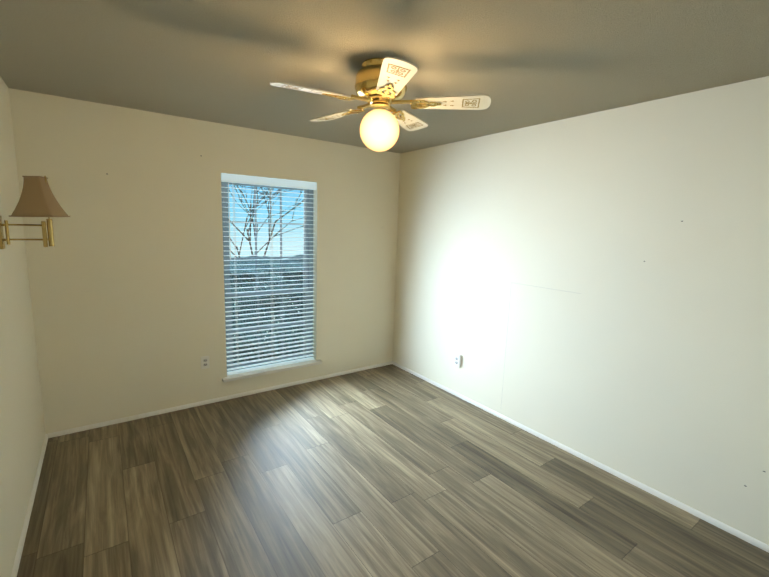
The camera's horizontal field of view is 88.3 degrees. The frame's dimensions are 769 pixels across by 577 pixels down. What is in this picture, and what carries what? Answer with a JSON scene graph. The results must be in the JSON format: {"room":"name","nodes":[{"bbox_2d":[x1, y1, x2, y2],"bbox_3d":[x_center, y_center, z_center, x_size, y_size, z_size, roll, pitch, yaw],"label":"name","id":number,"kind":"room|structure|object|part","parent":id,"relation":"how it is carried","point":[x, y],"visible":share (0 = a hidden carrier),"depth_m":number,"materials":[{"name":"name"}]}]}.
{"room":"empty bedroom","nodes":[
{"label":"empty bedroom","id":0,"kind":"room"},
{"bbox_2d":[0,77,45,576],"bbox_3d":[-1.347,0.207,1.070,0.140,2.440,4.376,-4,11,-35],"label":"wall","id":1,"kind":"structure","parent":0,"point":[22,431],"depth_m":2.23,"materials":[{"name":"paint"}]},
{"bbox_2d":[11,435,47,576],"bbox_3d":[-1.319,1.392,1.295,0.014,0.032,4.082,-4,11,-35],"label":"baseboard","id":2,"kind":"structure","parent":1,"relation":"attached to","point":[23,533],"depth_m":2.15,"materials":[{"name":"white wood"}]},
{"bbox_2d":[0,176,69,248],"bbox_3d":[-1.866,-0.404,2.097,0.267,0.385,0.188,-1,9,-15],"label":"lamp","id":3,"kind":"object","parent":1,"relation":"attached to","point":[37,198],"visible":1,"depth_m":2.05,"materials":[{"name":"beige fabric"}]},
{"bbox_3d":[-1.830,-0.484,2.094,0.188,0.207,0.188,-3,10,-15],"label":"shade trim","id":4,"kind":"part","parent":3,"relation":"part of","materials":[{"name":"brown fabric"}]},
{"bbox_3d":[-1.830,-0.484,2.094,0.186,0.206,0.186,-3,10,-15],"label":"lamp shade","id":5,"kind":"part","parent":3,"relation":"part of","materials":[{"name":"brown fabric"}]},
{"bbox_2d":[8,88,399,433],"bbox_3d":[-1.209,-0.206,3.733,3.204,2.440,0.140,-4,11,-35],"label":"wall","id":6,"kind":"structure","parent":0,"point":[126,277],"depth_m":3.21,"materials":[{"name":"paint"}]},
{"bbox_2d":[201,356,209,368],"bbox_3d":[-1.593,0.658,3.520,0.070,0.115,0.008,-4,11,-35],"label":"electrical outlet","id":7,"kind":"object","parent":6,"relation":"attached to","point":[205,364],"visible":1,"depth_m":3.52,"materials":[{"name":"grey plastic"}]},
{"bbox_2d":[46,361,392,437],"bbox_3d":[-1.204,0.994,3.857,3.204,0.032,0.014,-4,11,-35],"label":"baseboard","id":8,"kind":"structure","parent":6,"relation":"attached to","point":[102,424],"depth_m":3.54,"materials":[{"name":"white wood"}]},
{"bbox_2d":[221,173,316,374],"bbox_3d":[-1.098,-0.124,3.831,0.900,1.825,0.136,-4,11,-35],"label":"window blind","id":9,"kind":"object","parent":6,"relation":"in","point":[310,254],"depth_m":3.82,"materials":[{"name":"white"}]},
{"bbox_2d":[228,183,238,361],"bbox_3d":[-1.360,-0.083,3.596,0.039,1.760,0.085,2,9,3],"label":"blind cord","id":10,"kind":"object","parent":9,"relation":"hanging from","point":[228,183],"depth_m":3.54,"materials":[{"name":"white fabric"}]},
{"bbox_3d":[-1.117,-0.129,3.857,0.810,1.735,0.061,-4,11,-35],"label":"window sashes","id":11,"kind":"part","parent":9,"relation":"part of","materials":[{"name":"white plastic"}]},
{"bbox_3d":[-1.079,-0.122,3.804,0.892,1.818,0.071,-4,11,-35],"label":"window blind rails","id":12,"kind":"part","parent":9,"relation":"part of","materials":[{"name":"white plastic"}]},
{"bbox_2d":[270,225,273,339],"bbox_3d":[-1.082,-0.107,3.811,0.002,1.760,0.056,-4,11,-35],"label":"blind cord","id":13,"kind":"object","parent":9,"relation":"hanging from","point":[271,247],"depth_m":3.78,"materials":[{"name":"white fabric"}]},
{"bbox_2d":[303,189,304,358],"bbox_3d":[-0.807,-0.129,4.005,0.002,1.760,0.056,-4,11,-35],"label":"blind cord","id":14,"kind":"object","parent":9,"relation":"hanging from","point":[303,189],"depth_m":4.02,"materials":[{"name":"white fabric"}]},
{"bbox_2d":[222,359,321,381],"bbox_3d":[-1.096,0.800,3.930,0.990,0.030,0.135,-4,11,-35],"label":"window sill","id":15,"kind":"structure","parent":6,"relation":"attached to","point":[243,375],"depth_m":3.87,"materials":[{"name":"white wood"}]},
{"bbox_2d":[0,0,768,153],"bbox_3d":[0.058,-1.163,1.835,3.484,0.120,4.376,-4,11,-35],"label":"ceiling","id":16,"kind":"structure","parent":0,"point":[523,63],"depth_m":1.89,"materials":[{"name":"white paint"}]},
{"bbox_2d":[270,56,490,151],"bbox_3d":[-0.052,-0.927,2.048,1.056,0.419,1.061,-4,11,-35],"label":"ceiling fan","id":17,"kind":"object","parent":16,"relation":"hanging from","point":[380,85],"visible":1,"depth_m":1.97,"materials":[{"name":"polished brass"},{"name":"glass"},{"name":"white painted wood"}]},
{"bbox_3d":[-0.026,-0.822,2.063,0.208,0.208,0.208,-4,11,-35],"label":"globe","id":18,"kind":"part","parent":17,"relation":"part of","materials":[{"name":"white glass"}]},
{"bbox_2d":[17,364,768,576],"bbox_3d":[-0.025,1.365,2.231,3.484,0.120,4.376,-4,11,-35],"label":"floor","id":19,"kind":"structure","parent":0,"point":[391,470],"depth_m":2.38,"materials":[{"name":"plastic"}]},
{"bbox_2d":[393,76,768,544],"bbox_3d":[1.379,-0.005,2.996,0.140,2.440,4.376,-4,11,-35],"label":"wall","id":20,"kind":"structure","parent":0,"point":[652,371],"depth_m":2.63,"materials":[{"name":"paint"}]},
{"bbox_2d":[454,353,461,367],"bbox_3d":[0.714,0.703,3.868,0.030,0.124,0.080,-4,11,-35],"label":"electrical outlet","id":21,"kind":"object","parent":20,"relation":"attached to","point":[457,359],"visible":1,"depth_m":3.85,"materials":[{"name":"grey plastic"}]},
{"bbox_2d":[501,282,580,403],"bbox_3d":[1.216,0.550,3.166,0.001,1.130,0.597,-4,11,-35],"label":"wall","id":22,"kind":"structure","parent":20,"relation":"attached to","point":[508,318],"depth_m":3.35,"materials":[{"name":"beige"}]},
{"bbox_2d":[392,361,768,552],"bbox_3d":[1.281,1.189,3.132,0.014,0.032,4.082,-4,11,-35],"label":"baseboard","id":23,"kind":"structure","parent":20,"relation":"attached to","point":[718,524],"depth_m":2.69,"materials":[{"name":"white wood"}]},
{"label":"outside","id":24,"kind":"structure","parent":0,"visible":0},
{"bbox_3d":[-4.617,-0.010,10.039,28.000,0.080,13.850,-4,11,-35],"label":"lawn","id":25,"kind":"structure","parent":24,"visible":0},
{"bbox_2d":[229,185,302,256],"bbox_3d":[-2.461,-2.590,10.647,6.617,4.904,7.052,-4,11,-35],"label":"trees","id":26,"kind":"object","parent":25,"relation":"on","point":[252,210],"depth_m":8.95,"materials":[{"name":"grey plant"}]},
{"bbox_2d":[230,255,304,362],"bbox_3d":[-1.789,0.134,5.185,8.000,1.282,1.357,-4,11,-35],"label":"hedge","id":27,"kind":"object","parent":25,"relation":"on","point":[272,262],"depth_m":4.80,"materials":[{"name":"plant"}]},
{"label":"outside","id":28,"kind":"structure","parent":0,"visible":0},
{"bbox_2d":[228,184,302,258],"bbox_3d":[-8.460,-6.009,14.814,32.000,14.000,0.001,-4,11,-35],"label":"sky","id":29,"kind":"structure","parent":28,"point":[264,236],"depth_m":17.72,"materials":[{"name":"blue"}]}
]}

